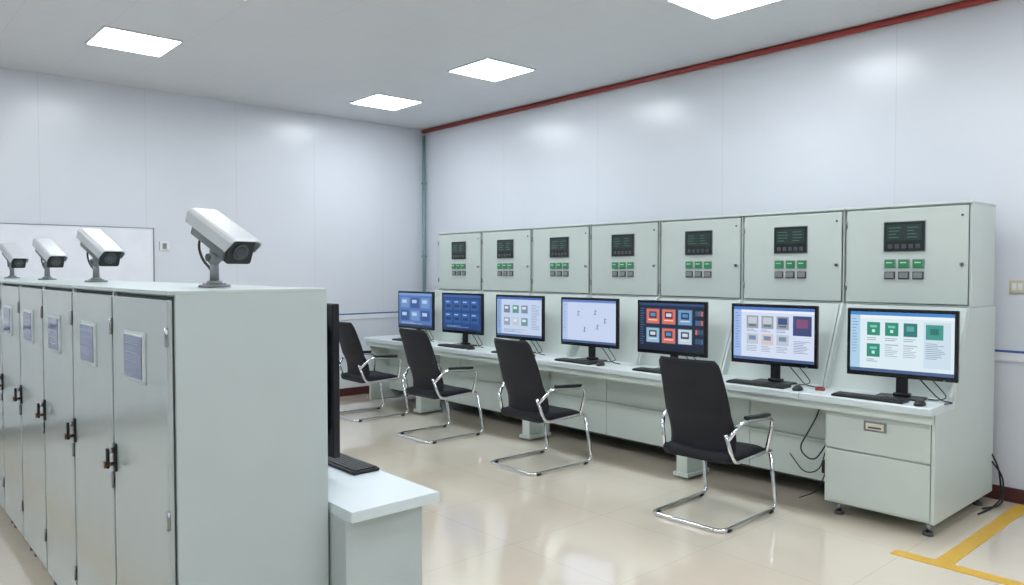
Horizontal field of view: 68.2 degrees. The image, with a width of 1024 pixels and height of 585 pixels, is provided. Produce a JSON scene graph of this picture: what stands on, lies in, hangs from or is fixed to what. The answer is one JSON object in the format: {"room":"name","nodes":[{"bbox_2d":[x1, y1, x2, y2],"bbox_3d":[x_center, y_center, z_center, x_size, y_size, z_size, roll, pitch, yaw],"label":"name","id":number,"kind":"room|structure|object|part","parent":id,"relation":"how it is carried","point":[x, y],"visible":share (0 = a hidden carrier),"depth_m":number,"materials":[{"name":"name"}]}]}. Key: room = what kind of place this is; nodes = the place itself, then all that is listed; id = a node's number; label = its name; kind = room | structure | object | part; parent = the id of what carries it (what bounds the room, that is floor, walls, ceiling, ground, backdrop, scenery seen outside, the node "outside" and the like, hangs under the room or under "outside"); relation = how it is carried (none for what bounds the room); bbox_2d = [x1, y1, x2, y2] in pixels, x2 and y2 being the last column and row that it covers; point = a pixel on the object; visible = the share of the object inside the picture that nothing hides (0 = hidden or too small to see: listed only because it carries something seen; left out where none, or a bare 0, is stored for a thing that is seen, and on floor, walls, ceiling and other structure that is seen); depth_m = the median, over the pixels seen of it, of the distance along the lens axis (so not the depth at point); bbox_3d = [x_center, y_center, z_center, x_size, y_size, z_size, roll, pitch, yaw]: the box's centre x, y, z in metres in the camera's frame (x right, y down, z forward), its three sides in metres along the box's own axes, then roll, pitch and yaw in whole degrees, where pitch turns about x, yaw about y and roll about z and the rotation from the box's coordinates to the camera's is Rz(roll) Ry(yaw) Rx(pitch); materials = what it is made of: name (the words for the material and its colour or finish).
{"room":"control room","nodes":[
{"label":"control room","id":0,"kind":"room"},
{"bbox_2d":[0,67,422,388],"bbox_3d":[-4.799,-0.374,7.385,9.700,3.550,0.100,-2,2,-42],"label":"wall","id":1,"kind":"structure","parent":0,"point":[334,204],"depth_m":8.68,"materials":[{"name":"paint"}]},
{"bbox_2d":[0,223,154,281],"bbox_3d":[-5.021,-0.165,7.084,3.160,0.990,0.030,-2,2,-42],"label":"whiteboard","id":2,"kind":"object","parent":1,"relation":"attached to","point":[138,261],"visible":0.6,"depth_m":7.63,"materials":[{"name":"grey plastic"}]},
{"bbox_2d":[159,241,168,250],"bbox_3d":[-3.773,-0.504,8.215,0.100,0.100,0.023,-2,2,-42],"label":"wall socket","id":3,"kind":"object","parent":1,"relation":"attached to","point":[163,245],"visible":1,"depth_m":8.20,"materials":[{"name":"white plastic"}]},
{"bbox_2d":[340,385,368,396],"bbox_3d":[-4.766,1.351,7.389,9.485,0.100,0.015,-2,2,-42],"label":"baseboard","id":4,"kind":"structure","parent":1,"relation":"attached to","point":[362,389],"depth_m":9.81,"materials":[{"name":"red wood"}]},
{"bbox_2d":[339,311,397,319],"bbox_3d":[-4.761,0.379,7.365,9.500,0.075,0.014,-2,2,-42],"label":"trim","id":5,"kind":"structure","parent":1,"relation":"attached to","point":[373,314],"depth_m":9.92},
{"bbox_2d":[0,0,964,129],"bbox_3d":[-0.813,-2.066,2.875,9.700,0.100,12.060,-2,2,-42],"label":"ceiling","id":6,"kind":"structure","parent":0,"point":[319,57],"depth_m":6.37,"materials":[{"name":"white paint"}]},
{"bbox_2d":[85,25,183,56],"bbox_3d":[-3.194,-2.114,6.394,0.610,0.013,0.610,-2,2,-42],"label":"ceiling light panel","id":7,"kind":"object","parent":6,"relation":"attached to","point":[104,26],"depth_m":6.23,"materials":[{"name":"white plastic"}]},
{"bbox_2d":[88,28,180,55],"bbox_3d":[-3.194,-2.113,6.394,0.580,0.008,0.580,-2,2,-42],"label":"ceiling light","id":8,"kind":"object","parent":6,"relation":"in","point":[110,38],"visible":1,"depth_m":6.38,"materials":[{"name":"white plastic"}]},
{"bbox_2d":[349,93,422,110],"bbox_3d":[-1.444,-2.182,8.681,0.610,0.013,0.610,-2,2,-42],"label":"ceiling light panel","id":9,"kind":"object","parent":6,"relation":"attached to","point":[351,102],"depth_m":8.52,"materials":[{"name":"white plastic"}]},
{"bbox_2d":[352,95,420,109],"bbox_3d":[-1.444,-2.181,8.681,0.580,0.008,0.580,-2,2,-42],"label":"ceiling light","id":10,"kind":"object","parent":6,"relation":"in","point":[379,101],"visible":1,"depth_m":8.67,"materials":[{"name":"white plastic"}]},
{"bbox_2d":[449,59,532,80],"bbox_3d":[-0.198,-2.139,7.288,0.580,0.008,0.580,-2,2,-42],"label":"ceiling light","id":11,"kind":"object","parent":6,"relation":"in","point":[487,69],"visible":1,"depth_m":7.28,"materials":[{"name":"white plastic"}]},
{"bbox_2d":[447,57,535,81],"bbox_3d":[-0.198,-2.141,7.288,0.610,0.013,0.610,-2,2,-42],"label":"ceiling light panel","id":12,"kind":"object","parent":6,"relation":"attached to","point":[489,58],"depth_m":7.13,"materials":[{"name":"white plastic"}]},
{"bbox_2d":[421,0,997,133],"bbox_3d":[2.706,-2.082,6.022,0.052,0.052,11.800,-2,2,-42],"label":"ceiling pipe","id":13,"kind":"object","parent":6,"relation":"attached to","point":[967,3],"visible":1,"depth_m":6.69,"materials":[{"name":"metal"}]},
{"bbox_2d":[665,0,780,19],"bbox_3d":[1.522,-2.084,5.365,0.610,0.013,0.610,-2,2,-42],"label":"ceiling light panel","id":14,"kind":"object","parent":6,"relation":"attached to","point":[665,0],"depth_m":5.57,"materials":[{"name":"white plastic"}]},
{"bbox_2d":[669,0,777,18],"bbox_3d":[1.522,-2.082,5.365,0.580,0.008,0.580,-2,2,-42],"label":"ceiling light","id":15,"kind":"object","parent":6,"relation":"in","point":[714,9],"visible":1,"depth_m":5.49,"materials":[{"name":"white plastic"}]},
{"bbox_2d":[0,393,1023,584],"bbox_3d":[-0.813,1.581,2.983,9.700,0.103,12.060,-2,2,-42],"label":"floor","id":16,"kind":"structure","parent":0,"point":[592,523],"depth_m":4.84,"materials":[{"name":"tile"}]},
{"bbox_2d":[1,278,64,278],"bbox_3d":[-3.658,0.675,5.645,0.594,1.555,0.639,-2,2,-42],"label":"cabinet","id":17,"kind":"object","parent":16,"relation":"on","point":[1,278],"visible":0.03,"depth_m":5.81,"materials":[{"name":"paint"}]},
{"bbox_2d":[0,243,28,277],"bbox_3d":[-3.834,-0.245,5.824,0.306,0.274,0.114,1,2,40],"label":"security camera","id":18,"kind":"object","parent":17,"relation":"on","point":[15,257],"visible":0.99,"depth_m":5.78,"materials":[{"name":"grey plastic"}]},
{"bbox_2d":[0,279,87,522],"bbox_3d":[-3.231,0.689,5.168,0.594,1.555,0.639,-2,2,-42],"label":"cabinet","id":19,"kind":"object","parent":16,"relation":"on","point":[2,468],"visible":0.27,"depth_m":4.80,"materials":[{"name":"metal"}]},
{"bbox_3d":[-3.416,0.657,5.006,0.033,1.450,0.630,-2,2,-42],"label":"door","id":20,"kind":"part","parent":19,"relation":"part of","materials":[{"name":"paint"}]},
{"bbox_2d":[32,238,67,279],"bbox_3d":[-2.993,-0.218,4.899,0.306,0.274,0.114,1,2,40],"label":"security camera","id":21,"kind":"object","parent":19,"relation":"on","point":[49,252],"visible":1,"depth_m":4.86,"materials":[{"name":"grey plastic"}]},
{"bbox_2d":[0,280,119,550],"bbox_3d":[-2.804,0.704,4.692,0.594,1.555,0.639,-2,2,-42],"label":"cabinet","id":22,"kind":"object","parent":16,"relation":"on","point":[10,378],"visible":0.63,"depth_m":4.50,"materials":[{"name":"metal"}]},
{"bbox_3d":[-3.198,0.558,4.716,0.045,0.105,0.028,-2,2,-42],"label":"latch handle","id":23,"kind":"part","parent":22,"relation":"part of","materials":[{"name":"black plastic"}]},
{"bbox_3d":[-2.990,0.671,4.529,0.033,1.450,0.630,-2,2,-42],"label":"door","id":24,"kind":"part","parent":22,"relation":"part of","materials":[{"name":"paint"}]},
{"bbox_2d":[12,281,146,584],"bbox_3d":[-2.378,0.718,4.215,0.594,1.555,0.639,-2,2,-42],"label":"cabinet","id":25,"kind":"object","parent":16,"relation":"on","point":[31,390],"visible":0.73,"depth_m":4.01,"materials":[{"name":"metal"}]},
{"bbox_3d":[-2.771,0.572,4.239,0.045,0.105,0.028,-2,2,-42],"label":"latch handle","id":26,"kind":"part","parent":25,"relation":"part of","materials":[{"name":"black plastic"}]},
{"bbox_3d":[-2.563,0.685,4.053,0.033,1.450,0.630,-2,2,-42],"label":"door","id":27,"kind":"part","parent":25,"relation":"part of","materials":[{"name":"paint"}]},
{"bbox_2d":[76,228,124,281],"bbox_3d":[-2.183,-0.199,4.011,0.322,0.288,0.120,1,2,38],"label":"security camera","id":28,"kind":"object","parent":25,"relation":"on","point":[104,251],"visible":0.99,"depth_m":3.97,"materials":[{"name":"grey plastic"}]},
{"bbox_2d":[35,282,193,584],"bbox_3d":[-1.951,0.732,3.738,0.594,1.555,0.639,-2,2,-42],"label":"cabinet","id":29,"kind":"object","parent":16,"relation":"on","point":[58,405],"visible":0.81,"depth_m":3.54,"materials":[{"name":"metal"}]},
{"bbox_3d":[-2.345,0.586,3.762,0.045,0.105,0.028,-2,2,-42],"label":"latch handle","id":30,"kind":"part","parent":29,"relation":"part of","materials":[{"name":"black plastic"}]},
{"bbox_3d":[-2.136,0.699,3.576,0.033,1.450,0.630,-2,2,-42],"label":"door","id":31,"kind":"part","parent":29,"relation":"part of","materials":[{"name":"paint"}]},
{"bbox_2d":[64,283,248,584],"bbox_3d":[-1.525,0.746,3.261,0.594,1.555,0.639,-2,2,-42],"label":"cabinet","id":32,"kind":"object","parent":16,"relation":"on","point":[93,424],"visible":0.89,"depth_m":3.06,"materials":[{"name":"metal"}]},
{"bbox_3d":[-1.918,0.600,3.285,0.045,0.105,0.028,-2,2,-42],"label":"latch handle","id":33,"kind":"part","parent":32,"relation":"part of","materials":[{"name":"black plastic"}]},
{"bbox_3d":[-1.710,0.713,3.099,0.033,1.450,0.630,-2,2,-42],"label":"door","id":34,"kind":"part","parent":32,"relation":"part of","materials":[{"name":"paint"}]},
{"bbox_2d":[103,285,328,584],"bbox_3d":[-1.098,0.760,2.784,0.594,1.555,0.639,-2,2,-42],"label":"cabinet","id":35,"kind":"object","parent":16,"relation":"on","point":[219,450],"visible":1,"depth_m":2.55,"materials":[{"name":"metal"}]},
{"bbox_3d":[-1.492,0.614,2.808,0.045,0.105,0.028,-2,2,-42],"label":"latch handle","id":36,"kind":"part","parent":35,"relation":"part of","materials":[{"name":"black plastic"}]},
{"bbox_3d":[-1.283,0.728,2.622,0.033,1.450,0.630,-2,2,-42],"label":"door","id":37,"kind":"part","parent":35,"relation":"part of","materials":[{"name":"paint"}]},
{"bbox_2d":[185,208,261,287],"bbox_3d":[-1.073,-0.167,2.801,0.331,0.297,0.124,1,2,38],"label":"security camera","id":38,"kind":"object","parent":35,"relation":"on","point":[227,241],"visible":1,"depth_m":2.76,"materials":[{"name":"grey plastic"}]},
{"bbox_2d":[339,322,408,421],"bbox_3d":[-1.603,0.844,8.443,0.724,1.068,0.624,-1,2,-40],"label":"office chair","id":39,"kind":"object","parent":16,"relation":"on","point":[358,371],"visible":0.93,"depth_m":8.25,"materials":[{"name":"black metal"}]},
{"bbox_3d":[-1.787,0.642,8.283,0.246,0.655,0.482,-1,2,-40],"label":"backrest","id":40,"kind":"part","parent":39,"relation":"part of","materials":[{"name":"black fabric"}]},
{"bbox_3d":[-1.574,0.933,8.469,0.500,0.076,0.500,-1,2,-40],"label":"seat","id":41,"kind":"part","parent":39,"relation":"part of","materials":[{"name":"black fabric"}]},
{"bbox_3d":[-1.593,1.032,8.457,0.697,0.691,0.607,-1,2,-40],"label":"chrome frame","id":42,"kind":"part","parent":39,"relation":"part of","materials":[{"name":"silver metal"}]},
{"bbox_2d":[328,465,439,584],"bbox_3d":[-2.229,1.090,4.802,0.379,0.775,5.440,-2,2,-42],"label":"desk","id":43,"kind":"object","parent":16,"relation":"on","point":[375,518],"visible":0.08,"depth_m":2.79,"materials":[{"name":"laminate"}]},
{"bbox_2d":[327,303,339,458],"bbox_3d":[-0.929,0.393,3.260,0.150,0.710,0.660,-2,2,-42],"label":"monitor","id":44,"kind":"object","parent":43,"relation":"on","point":[333,371],"visible":0.1,"depth_m":3.02,"materials":[{"name":"plastic"}]},
{"bbox_2d":[328,453,378,474],"bbox_3d":[-0.750,0.737,3.310,0.124,0.018,0.440,-2,2,-42],"label":"keyboard","id":45,"kind":"object","parent":43,"relation":"on","point":[348,464],"visible":0.55,"depth_m":3.21,"materials":[{"name":"black plastic"}]},
{"bbox_2d":[397,328,483,443],"bbox_3d":[-0.724,0.874,7.430,0.724,1.068,0.624,-2,2,-43],"label":"office chair","id":46,"kind":"object","parent":16,"relation":"on","point":[428,382],"visible":1,"depth_m":7.24,"materials":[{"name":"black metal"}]},
{"bbox_3d":[-0.900,0.672,7.261,0.246,0.655,0.482,-2,2,-43],"label":"backrest","id":47,"kind":"part","parent":46,"relation":"part of","materials":[{"name":"black fabric"}]},
{"bbox_3d":[-0.714,1.062,7.444,0.697,0.691,0.607,-2,2,-43],"label":"chrome frame","id":48,"kind":"part","parent":46,"relation":"part of","materials":[{"name":"silver metal"}]},
{"bbox_3d":[-0.697,0.963,7.458,0.500,0.076,0.500,-2,2,-43],"label":"seat","id":49,"kind":"part","parent":46,"relation":"part of","materials":[{"name":"black fabric"}]},
{"bbox_2d":[491,338,591,475],"bbox_3d":[0.226,0.907,6.322,0.724,1.068,0.624,-1,2,-41],"label":"office chair","id":50,"kind":"object","parent":16,"relation":"on","point":[527,396],"visible":1,"depth_m":6.14,"materials":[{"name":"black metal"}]},
{"bbox_3d":[0.045,0.705,6.160,0.246,0.655,0.482,-1,2,-41],"label":"backrest","id":51,"kind":"part","parent":50,"relation":"part of","materials":[{"name":"black fabric"}]},
{"bbox_3d":[0.254,0.996,6.349,0.500,0.076,0.500,-1,2,-41],"label":"seat","id":52,"kind":"part","parent":50,"relation":"part of","materials":[{"name":"black fabric"}]},
{"bbox_3d":[0.237,1.095,6.337,0.697,0.691,0.607,-1,2,-41],"label":"chrome frame","id":53,"kind":"part","parent":50,"relation":"part of","materials":[{"name":"silver metal"}]},
{"bbox_2d":[363,290,1003,536],"bbox_3d":[0.792,0.717,7.225,1.180,1.378,6.521,-2,2,-42],"label":"console desk","id":54,"kind":"object","parent":16,"relation":"on","point":[926,464],"visible":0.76,"depth_m":5.39,"materials":[{"name":"metal"}]},
{"bbox_2d":[398,291,434,341],"bbox_3d":[-1.100,0.272,8.851,0.686,0.570,0.150,2,2,44],"label":"computer monitor","id":55,"kind":"object","parent":54,"relation":"on","point":[416,309],"visible":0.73,"depth_m":8.82,"materials":[{"name":"plastic"}]},
{"bbox_2d":[437,344,468,348],"bbox_3d":[-0.616,0.571,8.054,0.124,0.018,0.440,-1,2,-41],"label":"keyboard","id":56,"kind":"object","parent":54,"relation":"on","point":[443,345],"visible":0.97,"depth_m":8.03,"materials":[{"name":"black plastic"}]},
{"bbox_2d":[438,230,482,290],"bbox_3d":[-0.447,-0.371,9.020,0.503,0.692,0.822,-2,2,-42],"label":"control panel","id":57,"kind":"object","parent":54,"relation":"on","point":[460,253],"visible":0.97,"depth_m":8.82,"materials":[{"name":"paint"}]},
{"bbox_3d":[-0.627,-0.399,8.857,0.018,0.397,0.274,-2,2,-42],"label":"control panel","id":58,"kind":"part","parent":57,"relation":"part of","materials":[{"name":"grey plastic"}]},
{"bbox_2d":[442,292,483,347],"bbox_3d":[-0.514,0.291,8.195,0.686,0.570,0.150,2,2,44],"label":"computer monitor","id":59,"kind":"object","parent":54,"relation":"on","point":[462,313],"visible":0.98,"depth_m":8.17,"materials":[{"name":"plastic"}]},
{"bbox_2d":[481,227,532,292],"bbox_3d":[0.104,-0.353,8.405,0.503,0.692,0.822,-2,2,-42],"label":"control panel","id":60,"kind":"object","parent":54,"relation":"on","point":[507,253],"visible":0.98,"depth_m":8.21,"materials":[{"name":"paint"}]},
{"bbox_3d":[-0.077,-0.380,8.242,0.018,0.397,0.274,-2,2,-42],"label":"control panel","id":61,"kind":"part","parent":60,"relation":"part of","materials":[{"name":"grey plastic"}]},
{"bbox_2d":[496,294,544,354],"bbox_3d":[0.100,0.312,7.510,0.686,0.570,0.150,2,2,44],"label":"computer monitor","id":62,"kind":"object","parent":54,"relation":"on","point":[521,317],"visible":0.83,"depth_m":7.48,"materials":[{"name":"plastic"}]},
{"bbox_2d":[532,224,591,294],"bbox_3d":[0.654,-0.334,7.789,0.503,0.692,0.822,-2,2,-42],"label":"control panel","id":63,"kind":"object","parent":54,"relation":"on","point":[562,254],"visible":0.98,"depth_m":7.59,"materials":[{"name":"paint"}]},
{"bbox_3d":[0.473,-0.362,7.627,0.018,0.397,0.274,-2,2,-42],"label":"control panel","id":64,"kind":"part","parent":63,"relation":"part of","materials":[{"name":"grey plastic"}]},
{"bbox_2d":[554,358,597,364],"bbox_3d":[0.570,0.611,6.728,0.124,0.018,0.440,-1,2,-40],"label":"keyboard","id":65,"kind":"object","parent":54,"relation":"on","point":[570,360],"visible":0.99,"depth_m":6.70,"materials":[{"name":"black plastic"}]},
{"bbox_2d":[561,297,619,363],"bbox_3d":[0.719,0.332,6.817,0.686,0.570,0.150,2,2,44],"label":"computer monitor","id":66,"kind":"object","parent":54,"relation":"on","point":[593,323],"visible":0.98,"depth_m":6.79,"materials":[{"name":"plastic"}]},
{"bbox_2d":[596,361,604,365],"bbox_3d":[0.762,0.610,6.483,0.062,0.034,0.108,1,2,38],"label":"computer mouse","id":67,"kind":"object","parent":54,"relation":"on","point":[602,363],"visible":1,"depth_m":6.45,"materials":[{"name":"black plastic"}]},
{"bbox_3d":[0.379,0.968,7.335,0.060,0.630,5.715,-2,2,-42],"label":"modesty panel","id":68,"kind":"part","parent":54,"relation":"part of","materials":[{"name":"paint"}]},
{"bbox_2d":[590,219,660,296],"bbox_3d":[1.205,-0.316,7.174,0.503,0.692,0.822,-2,2,-42],"label":"control panel","id":69,"kind":"object","parent":54,"relation":"on","point":[626,255],"visible":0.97,"depth_m":6.98,"materials":[{"name":"paint"}]},
{"bbox_3d":[1.024,-0.344,7.011,0.018,0.397,0.274,-2,2,-42],"label":"control panel","id":70,"kind":"part","parent":69,"relation":"part of","materials":[{"name":"grey plastic"}]},
{"bbox_2d":[632,367,660,373],"bbox_3d":[1.170,0.631,6.057,0.124,0.018,0.440,-1,2,-41],"label":"keyboard","id":71,"kind":"object","parent":54,"relation":"on","point":[642,369],"visible":0.56,"depth_m":6.10,"materials":[{"name":"black plastic"}]},
{"bbox_2d":[637,300,708,368],"bbox_3d":[1.319,0.352,6.146,0.686,0.570,0.150,2,2,44],"label":"computer monitor","id":72,"kind":"object","parent":54,"relation":"on","point":[675,329],"visible":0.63,"depth_m":6.12,"materials":[{"name":"plastic"}]},
{"bbox_2d":[660,214,744,299],"bbox_3d":[1.755,-0.298,6.559,0.503,0.692,0.822,-2,2,-42],"label":"control panel","id":73,"kind":"object","parent":54,"relation":"on","point":[702,257],"visible":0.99,"depth_m":6.36,"materials":[{"name":"paint"}]},
{"bbox_3d":[1.574,-0.326,6.396,0.018,0.397,0.274,-2,2,-42],"label":"control panel","id":74,"kind":"part","parent":73,"relation":"part of","materials":[{"name":"grey plastic"}]},
{"bbox_2d":[726,379,790,388],"bbox_3d":[1.756,0.650,5.401,0.124,0.018,0.440,-2,2,-44],"label":"keyboard","id":75,"kind":"object","parent":54,"relation":"on","point":[736,381],"visible":1,"depth_m":5.36,"materials":[{"name":"black plastic"}]},
{"bbox_2d":[731,303,818,386],"bbox_3d":[1.916,0.372,5.479,0.686,0.570,0.150,2,2,44],"label":"computer monitor","id":76,"kind":"object","parent":54,"relation":"on","point":[777,336],"visible":0.94,"depth_m":5.46,"materials":[{"name":"plastic"}]},
{"bbox_2d":[743,208,846,302],"bbox_3d":[2.305,-0.280,5.943,0.503,0.692,0.822,-2,2,-42],"label":"control panel","id":77,"kind":"object","parent":54,"relation":"on","point":[790,256],"visible":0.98,"depth_m":5.75,"materials":[{"name":"paint"}]},
{"bbox_3d":[2.124,-0.307,5.781,0.018,0.397,0.274,-2,2,-42],"label":"control panel","id":78,"kind":"part","parent":77,"relation":"part of","materials":[{"name":"grey plastic"}]},
{"bbox_2d":[792,385,802,390],"bbox_3d":[1.948,0.649,5.157,0.108,0.034,0.062,-1,2,-41],"label":"computer mouse","id":79,"kind":"object","parent":54,"relation":"on","point":[797,387],"visible":1,"depth_m":5.13,"materials":[{"name":"black plastic"}]},
{"bbox_2d":[815,386,824,390],"bbox_3d":[2.100,0.655,5.159,0.060,0.024,0.040,1,2,31],"label":"box","id":80,"kind":"object","parent":54,"relation":"on","point":[819,388],"visible":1,"depth_m":5.14,"materials":[{"name":"red paint"}]},
{"bbox_2d":[831,391,909,403],"bbox_3d":[2.276,0.667,4.820,0.124,0.018,0.440,-2,2,-43],"label":"keyboard","id":81,"kind":"object","parent":54,"relation":"on","point":[839,393],"visible":1,"depth_m":4.78,"materials":[{"name":"black plastic"}]},
{"bbox_2d":[847,308,959,404],"bbox_3d":[2.478,0.391,4.825,0.650,0.570,0.182,1,2,41],"label":"computer monitor","id":82,"kind":"object","parent":54,"relation":"on","point":[903,345],"visible":0.94,"depth_m":4.80,"materials":[{"name":"plastic"}]},
{"bbox_2d":[913,400,925,405],"bbox_3d":[2.468,0.667,4.576,0.108,0.034,0.062,-1,2,-41],"label":"computer mouse","id":83,"kind":"object","parent":54,"relation":"on","point":[918,402],"visible":1,"depth_m":4.55,"materials":[{"name":"black plastic"}]},
{"bbox_2d":[845,200,995,307],"bbox_3d":[2.856,-0.261,5.328,0.503,0.692,0.822,-2,2,-42],"label":"control panel","id":84,"kind":"object","parent":54,"relation":"on","point":[939,254],"visible":1,"depth_m":5.11,"materials":[{"name":"paint"}]},
{"bbox_3d":[2.675,-0.289,5.165,0.018,0.397,0.274,-2,2,-42],"label":"control panel","id":85,"kind":"part","parent":84,"relation":"part of","materials":[{"name":"grey plastic"}]},
{"bbox_2d":[653,356,776,532],"bbox_3d":[1.338,0.945,5.035,0.724,1.068,0.624,-2,2,-44],"label":"office chair","id":86,"kind":"object","parent":16,"relation":"on","point":[695,394],"visible":1,"depth_m":4.85,"materials":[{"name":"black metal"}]},
{"bbox_3d":[1.165,0.744,4.863,0.246,0.655,0.482,-2,2,-44],"label":"backrest","id":87,"kind":"part","parent":86,"relation":"part of","materials":[{"name":"black fabric"}]},
{"bbox_3d":[1.365,1.034,5.063,0.500,0.076,0.500,-2,2,-44],"label":"seat","id":88,"kind":"part","parent":86,"relation":"part of","materials":[{"name":"black fabric"}]},
{"bbox_2d":[423,0,1023,489],"bbox_3d":[2.765,-0.337,6.127,0.100,3.550,11.860,-2,2,-42],"label":"wall","id":89,"kind":"structure","parent":0,"point":[930,109],"depth_m":6.40,"materials":[{"name":"paint"}]},
{"bbox_2d":[421,136,426,291],"bbox_3d":[-1.210,-0.475,10.431,0.052,3.350,0.050,-2,2,-42],"label":"pipe","id":90,"kind":"object","parent":89,"relation":"attached to","point":[423,183],"visible":0.66,"depth_m":10.40,"materials":[{"name":"metal"}]},
{"bbox_2d":[982,484,1023,504],"bbox_3d":[2.722,1.388,6.140,0.015,0.100,11.860,-2,2,-42],"label":"baseboard","id":91,"kind":"structure","parent":89,"relation":"attached to","point":[1014,495],"depth_m":5.29,"materials":[{"name":"red wood"}]},
{"bbox_2d":[995,349,1023,361],"bbox_3d":[2.723,0.416,6.111,0.014,0.075,11.860,-2,2,-42],"label":"trim","id":92,"kind":"structure","parent":89,"relation":"attached to","point":[1003,355],"depth_m":5.27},
{"bbox_2d":[1009,280,1023,292],"bbox_3d":[3.494,-0.040,5.231,0.016,0.090,0.100,-2,2,-42],"label":"light switch","id":93,"kind":"object","parent":89,"relation":"attached to","point":[1015,286],"visible":1,"depth_m":5.23,"materials":[{"name":"white plastic"}]}
]}

